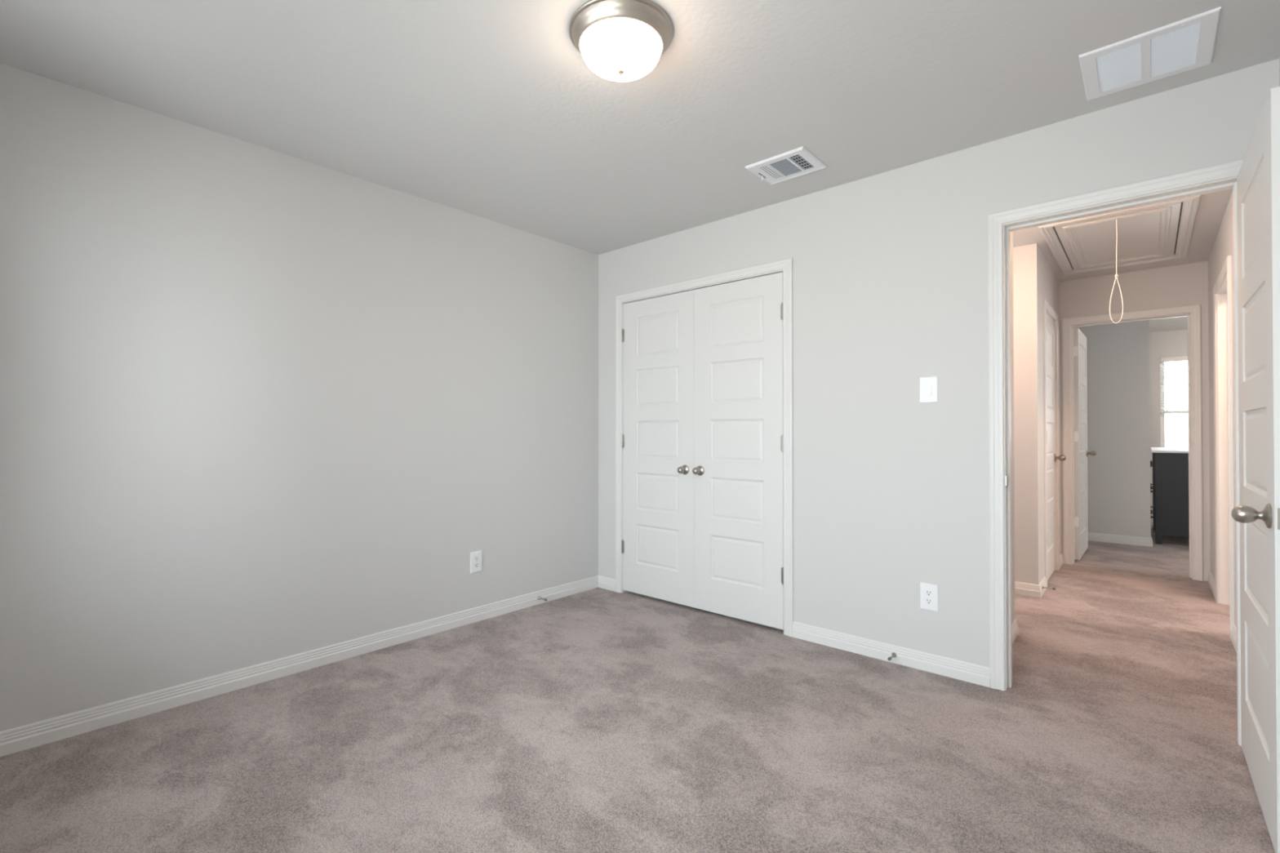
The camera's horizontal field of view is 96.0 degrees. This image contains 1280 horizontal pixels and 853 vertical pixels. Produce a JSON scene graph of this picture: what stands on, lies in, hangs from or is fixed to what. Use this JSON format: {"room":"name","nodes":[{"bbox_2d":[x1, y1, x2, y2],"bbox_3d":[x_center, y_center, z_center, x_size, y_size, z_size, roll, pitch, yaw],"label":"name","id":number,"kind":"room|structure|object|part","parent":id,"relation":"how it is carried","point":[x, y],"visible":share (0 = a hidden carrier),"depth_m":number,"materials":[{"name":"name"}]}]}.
{"room":"empty bedroom","nodes":[
{"label":"empty bedroom","id":0,"kind":"room"},
{"bbox_2d":[0,62,598,731],"bbox_3d":[-1.254,-0.054,3.252,0.120,2.440,4.410,0,-1,41],"label":"wall","id":1,"kind":"structure","parent":0,"point":[258,404],"depth_m":2.58,"materials":[{"name":"white paint"}]},
{"bbox_2d":[0,575,598,756],"bbox_3d":[-1.442,1.122,2.927,0.014,0.083,3.450,0,-1,41],"label":"baseboard","id":2,"kind":"structure","parent":1,"relation":"attached to","point":[24,737],"depth_m":2.57,"materials":[{"name":"white paint"}]},
{"bbox_2d":[470,550,481,573],"bbox_3d":[-0.982,0.812,3.456,0.008,0.124,0.078,0,-1,41],"label":"wall outlet","id":3,"kind":"object","parent":1,"relation":"attached to","point":[475,557],"visible":1,"depth_m":3.45,"materials":[{"name":"white plastic"}]},
{"bbox_2d":[474,555,479,560],"bbox_3d":[-0.980,0.792,3.455,0.002,0.028,0.034,0,-1,41],"label":"socket","id":4,"kind":"object","parent":3,"relation":"attached to","point":[476,557],"depth_m":3.45,"materials":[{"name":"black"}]},
{"bbox_2d":[474,562,479,567],"bbox_3d":[-0.980,0.831,3.454,0.002,0.028,0.034,0,-1,41],"label":"socket","id":5,"kind":"object","parent":3,"relation":"attached to","point":[476,564],"depth_m":3.45,"materials":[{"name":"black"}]},
{"bbox_2d":[0,518,1275,852],"bbox_3d":[2.922,1.222,3.816,5.620,0.100,10.800,0,-1,41],"label":"floor","id":6,"kind":"structure","parent":0,"point":[597,720],"depth_m":2.08,"materials":[{"name":"carpet"}]},
{"bbox_2d":[1150,447,1189,544],"bbox_3d":[5.819,0.717,6.203,0.494,0.950,1.392,0,-1,41],"label":"bathroom vanity","id":7,"kind":"object","parent":6,"relation":"on","point":[1170,491],"visible":0.62,"depth_m":5.76,"materials":[{"name":"grey paint"}]},
{"bbox_3d":[5.451,0.406,6.106,0.018,0.250,0.620,0,-1,41],"label":"drawer","id":8,"kind":"part","parent":7,"relation":"part of","materials":[{"name":"grey paint"}]},
{"bbox_3d":[5.451,0.671,6.104,0.018,0.250,0.620,0,-1,41],"label":"drawer","id":9,"kind":"part","parent":7,"relation":"part of","materials":[{"name":"grey paint"}]},
{"bbox_3d":[5.451,0.936,6.101,0.018,0.250,0.620,0,-1,41],"label":"drawer","id":10,"kind":"part","parent":7,"relation":"part of","materials":[{"name":"grey paint"}]},
{"bbox_3d":[5.245,0.727,5.827,0.048,0.924,0.036,0,-1,41],"label":"leg","id":11,"kind":"part","parent":7,"relation":"part of","materials":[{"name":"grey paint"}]},
{"bbox_2d":[0,0,1279,332],"bbox_3d":[2.922,-1.318,3.837,5.620,0.100,10.800,0,-1,41],"label":"ceiling","id":12,"kind":"structure","parent":0,"point":[489,109],"depth_m":2.14,"materials":[{"name":"white paint"}]},
{"bbox_2d":[568,0,672,81],"bbox_3d":[-0.062,-1.214,1.875,0.337,0.143,0.337,0,-1,41],"label":"ceiling light","id":13,"kind":"object","parent":12,"relation":"attached to","point":[618,40],"visible":1,"depth_m":1.79,"materials":[{"name":"white glass"}]},
{"bbox_3d":[-0.062,-1.202,1.875,0.262,0.078,0.262,0,-1,41],"label":"lamp shade","id":14,"kind":"part","parent":13,"relation":"part of","materials":[{"name":"white glass"}]},
{"bbox_2d":[745,146,826,184],"bbox_3d":[0.715,-1.261,2.825,0.304,0.032,0.258,0,-1,41],"label":"ceiling vent","id":15,"kind":"object","parent":12,"relation":"in","point":[798,162],"visible":1,"depth_m":2.81,"materials":[{"name":"white metal"}]},
{"bbox_2d":[1038,195,1200,323],"bbox_3d":[3.273,-0.945,3.937,0.736,0.645,1.470,0,-1,41],"label":"attic hatch","id":16,"kind":"object","parent":12,"relation":"attached to","point":[1165,228],"visible":1,"depth_m":3.82,"materials":[{"name":"white paint"}]},
{"bbox_3d":[2.893,-0.947,3.499,0.067,0.642,0.011,0,-1,21],"label":"pull cord","id":17,"kind":"part","parent":16,"relation":"part of","materials":[{"name":"white fabric"}]},
{"bbox_3d":[3.270,-1.258,3.936,0.510,0.008,1.200,0,-1,41],"label":"moulding","id":18,"kind":"part","parent":16,"relation":"part of","materials":[{"name":"white paint"}]},
{"bbox_3d":[3.271,-1.264,3.937,0.588,0.004,1.285,0,-1,41],"label":"panel","id":19,"kind":"part","parent":16,"relation":"part of","materials":[{"name":"white paint"}]},
{"bbox_3d":[3.273,-1.259,3.940,0.736,0.017,1.470,0,-1,41],"label":"frame","id":20,"kind":"part","parent":16,"relation":"part of","materials":[{"name":"white paint"}]},
{"bbox_2d":[1078,6,1221,100],"bbox_3d":[1.765,-1.278,2.009,0.348,0.010,0.352,0,-1,41],"label":"ceiling vent","id":21,"kind":"object","parent":12,"relation":"in","point":[1187,44],"visible":1,"depth_m":1.99,"materials":[{"name":"white metal"}]},
{"bbox_2d":[598,58,1279,667],"bbox_3d":[1.001,-0.054,3.162,3.380,2.440,0.120,0,-1,41],"label":"wall","id":22,"kind":"structure","parent":0,"point":[891,489],"depth_m":2.82,"materials":[{"name":"white paint"}]},
{"bbox_2d":[621,289,694,607],"bbox_3d":[0.099,0.138,3.855,0.625,2.026,0.103,0,-1,41],"label":"door","id":23,"kind":"structure","parent":22,"relation":"in","point":[658,442],"depth_m":3.85,"materials":[{"name":"white paint"}]},
{"bbox_3d":[0.261,0.278,3.674,0.045,0.045,0.047,0,-1,41],"label":"knob","id":24,"kind":"part","parent":23,"relation":"part of","materials":[{"name":"silver metal"}]},
{"bbox_2d":[615,257,793,636],"bbox_3d":[0.379,0.116,3.699,1.362,2.108,0.138,0,-1,41],"label":"door frame","id":25,"kind":"structure","parent":22,"relation":"attached to","point":[785,265],"depth_m":3.33,"materials":[{"name":"white paint"}]},
{"bbox_2d":[692,271,783,630],"bbox_3d":[0.568,0.134,3.441,0.624,2.026,0.103,0,-1,41],"label":"door","id":26,"kind":"structure","parent":22,"relation":"in","point":[738,471],"depth_m":3.44,"materials":[{"name":"white paint"}]},
{"bbox_3d":[0.350,0.277,3.595,0.045,0.045,0.047,0,-1,41],"label":"knob","id":27,"kind":"part","parent":26,"relation":"part of","materials":[{"name":"silver metal"}]},
{"bbox_2d":[598,575,990,687],"bbox_3d":[0.625,1.126,3.394,2.497,0.083,0.014,0,-1,41],"label":"baseboard","id":28,"kind":"structure","parent":22,"relation":"attached to","point":[938,664],"depth_m":2.85,"materials":[{"name":"white paint"}]},
{"bbox_2d":[887,652,896,660],"bbox_3d":[1.225,1.123,2.804,0.023,0.023,0.076,0,-1,41],"label":"door stop","id":29,"kind":"object","parent":22,"relation":"attached to","point":[893,654],"visible":1,"depth_m":2.82,"materials":[{"name":"silver metal"}]},
{"bbox_2d":[920,582,937,611],"bbox_3d":[1.375,0.810,2.739,0.078,0.124,0.008,0,-1,41],"label":"wall outlet","id":30,"kind":"object","parent":22,"relation":"attached to","point":[928,592],"visible":1,"depth_m":2.74,"materials":[{"name":"white plastic"}]},
{"bbox_2d":[924,589,933,595],"bbox_3d":[1.373,0.791,2.737,0.034,0.028,0.002,0,-1,41],"label":"socket","id":31,"kind":"object","parent":30,"relation":"attached to","point":[927,592],"depth_m":2.74,"materials":[{"name":"white plastic"}]},
{"bbox_2d":[924,597,933,604],"bbox_3d":[1.373,0.830,2.737,0.034,0.028,0.002,0,-1,41],"label":"socket","id":32,"kind":"object","parent":30,"relation":"attached to","point":[928,601],"depth_m":2.74,"materials":[{"name":"white plastic"}]},
{"bbox_2d":[920,376,937,402],"bbox_3d":[1.375,-0.175,2.744,0.079,0.122,0.012,0,-1,41],"label":"light switch","id":33,"kind":"object","parent":22,"relation":"attached to","point":[928,385],"visible":1,"depth_m":2.74,"materials":[{"name":"white plastic"}]},
{"bbox_2d":[987,158,1244,746],"bbox_3d":[1.923,0.103,2.346,0.846,2.113,0.153,0,-1,41],"label":"door frame","id":34,"kind":"structure","parent":22,"relation":"attached to","point":[1223,176],"depth_m":2.54,"materials":[{"name":"white paint"}]},
{"bbox_3d":[1.624,0.240,2.549,0.006,0.058,0.038,0,-1,41],"label":"strike plate","id":35,"kind":"part","parent":34,"relation":"part of","materials":[{"name":"silver metal"}]},
{"bbox_2d":[1013,247,1017,582],"bbox_3d":[2.078,-0.042,4.638,1.640,2.440,0.120,0,-1,41],"label":"wall","id":36,"kind":"structure","parent":0,"point":[1014,248],"depth_m":4.06,"materials":[{"name":"white paint"}]},
{"bbox_2d":[1014,576,1047,597],"bbox_3d":[2.184,1.137,4.648,1.774,0.083,0.318,0,-1,41],"label":"baseboard","id":37,"kind":"structure","parent":36,"relation":"attached to","point":[1022,588],"depth_m":4.00,"materials":[{"name":"white paint"}]},
{"bbox_2d":[1042,585,1055,590],"bbox_3d":[2.825,1.115,3.976,0.076,0.023,0.023,0,-1,41],"label":"door stop","id":38,"kind":"object","parent":36,"relation":"attached to","point":[1043,587],"visible":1,"depth_m":3.98,"materials":[{"name":"silver metal"}]},
{"bbox_2d":[1009,231,1061,622],"bbox_3d":[2.587,-0.048,3.882,0.125,2.440,3.060,0,-1,41],"label":"wall","id":39,"kind":"structure","parent":0,"point":[1036,281],"depth_m":4.02,"materials":[{"name":"white paint"}]},
{"bbox_2d":[1043,298,1059,582],"bbox_3d":[3.164,0.125,4.526,0.138,2.106,0.782,0,-1,41],"label":"door frame","id":40,"kind":"structure","parent":39,"relation":"attached to","point":[1047,308],"depth_m":4.49,"materials":[{"name":"white paint"}]},
{"bbox_2d":[1045,311,1066,580],"bbox_3d":[3.215,0.147,4.476,0.109,2.020,0.660,0,-1,41],"label":"door","id":41,"kind":"structure","parent":39,"relation":"in","point":[1051,457],"depth_m":4.54,"materials":[{"name":"white paint"}]},
{"bbox_3d":[3.415,0.254,4.658,0.051,0.049,0.049,0,-1,41],"label":"knob","id":42,"kind":"part","parent":41,"relation":"part of","materials":[{"name":"silver metal"}]},
{"bbox_2d":[1059,553,1062,568],"bbox_3d":[3.558,1.139,4.873,0.016,0.083,0.274,0,-1,41],"label":"baseboard","id":43,"kind":"structure","parent":39,"relation":"attached to","point":[1061,554],"depth_m":4.89,"materials":[{"name":"white paint"}]},
{"bbox_2d":[1075,320,1151,537],"bbox_3d":[4.297,-0.026,6.468,2.145,2.440,0.120,0,-1,41],"label":"wall","id":44,"kind":"structure","parent":0,"point":[1117,354],"depth_m":5.87,"materials":[{"name":"white paint"}]},
{"bbox_2d":[1088,532,1152,546],"bbox_3d":[4.882,1.148,5.932,0.600,0.083,0.134,0,-1,41],"label":"baseboard","id":45,"kind":"structure","parent":44,"relation":"attached to","point":[1143,541],"depth_m":5.84,"materials":[{"name":"white paint"}]},
{"bbox_2d":[1059,261,1210,581],"bbox_3d":[4.117,-0.041,4.652,4.520,2.440,0.120,0,-1,41],"label":"wall","id":46,"kind":"structure","parent":0,"point":[1187,284],"depth_m":4.59,"materials":[{"name":"white paint"}]},
{"bbox_2d":[1073,327,1096,559],"bbox_3d":[4.062,0.152,5.293,0.169,2.025,0.745,0,-1,42],"label":"door","id":47,"kind":"structure","parent":46,"relation":"in","point":[1080,378],"depth_m":5.15,"materials":[{"name":"white paint"}]},
{"bbox_3d":[4.309,0.254,5.475,0.051,0.049,0.049,0,-1,42],"label":"knob","id":48,"kind":"part","parent":47,"relation":"part of","materials":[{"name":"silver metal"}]},
{"bbox_2d":[1062,304,1203,581],"bbox_3d":[4.018,0.123,4.738,0.863,2.113,0.153,0,-1,41],"label":"door frame","id":49,"kind":"structure","parent":46,"relation":"attached to","point":[1193,313],"depth_m":4.51,"materials":[{"name":"white paint"}]},
{"bbox_2d":[1149,328,1187,518],"bbox_3d":[6.763,-0.017,7.558,4.400,2.440,0.120,0,-1,41],"label":"wall","id":50,"kind":"structure","parent":0,"point":[1166,344],"depth_m":7.50,"materials":[{"name":"white paint"}]},
{"bbox_2d":[1160,362,1188,447],"bbox_3d":[7.130,-0.224,7.220,0.900,1.350,0.135,0,-1,41],"label":"window","id":51,"kind":"structure","parent":50,"relation":"in","point":[1162,414],"depth_m":7.51,"materials":[{"name":"white plastic"}]},
{"bbox_2d":[1160,355,1188,412],"bbox_3d":[7.113,-0.541,7.203,0.892,0.714,0.068,0,-1,41],"label":"window blind","id":52,"kind":"object","parent":51,"relation":"attached to","point":[1182,358],"visible":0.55,"depth_m":7.41,"materials":[{"name":"white"}]},
{"bbox_3d":[6.807,-0.521,7.438,0.016,0.652,0.016,0,-1,41],"label":"pull cord","id":53,"kind":"part","parent":52,"relation":"part of","materials":[{"name":"white plastic"}]},
{"bbox_3d":[7.119,-0.193,7.207,0.892,0.017,0.042,0,-1,41],"label":"rail","id":54,"kind":"part","parent":52,"relation":"part of","materials":[{"name":"white plastic"}]},
{"bbox_2d":[1208,56,1279,628],"bbox_3d":[2.144,-0.065,1.812,0.120,2.440,6.750,0,-1,41],"label":"wall","id":55,"kind":"structure","parent":0,"point":[1223,247],"depth_m":3.93,"materials":[{"name":"white paint"}]},
{"bbox_2d":[1208,570,1236,653],"bbox_3d":[3.314,1.125,3.230,0.014,0.083,3.060,0,-1,41],"label":"baseboard","id":56,"kind":"structure","parent":55,"relation":"attached to","point":[1211,581],"depth_m":3.17,"materials":[{"name":"white paint"}]},
{"bbox_2d":[1213,255,1234,638],"bbox_3d":[3.609,0.114,3.482,0.138,2.111,0.927,0,-1,41],"label":"door frame","id":57,"kind":"structure","parent":55,"relation":"attached to","point":[1222,289],"depth_m":3.80,"materials":[{"name":"white paint"}]},
{"bbox_2d":[1231,86,1279,852],"bbox_3d":[1.911,0.123,1.781,0.165,2.028,0.736,0,-1,41],"label":"door","id":58,"kind":"structure","parent":55,"relation":"in","point":[1258,180],"depth_m":1.70,"materials":[{"name":"white paint"}]},
{"bbox_3d":[1.674,0.243,1.594,0.051,0.049,0.049,0,-1,41],"label":"knob","id":59,"kind":"part","parent":58,"relation":"part of","materials":[{"name":"silver metal"}]},
{"bbox_3d":[1.679,0.242,1.500,0.026,0.057,0.010,0,-1,41],"label":"latch plate","id":60,"kind":"part","parent":58,"relation":"part of","materials":[{"name":"silver metal"}]},
{"bbox_3d":[0.743,-0.048,3.950,1.950,2.440,0.720,0,-1,41],"label":"wall","id":61,"kind":"structure","parent":0,"visible":0},
{"bbox_2d":[1012,619,1018,643],"bbox_3d":[1.211,1.128,3.542,1.780,0.083,0.744,0,-1,41],"label":"baseboard","id":62,"kind":"structure","parent":61,"relation":"attached to","point":[1015,626],"depth_m":3.17,"materials":[{"name":"white paint"}]}
]}

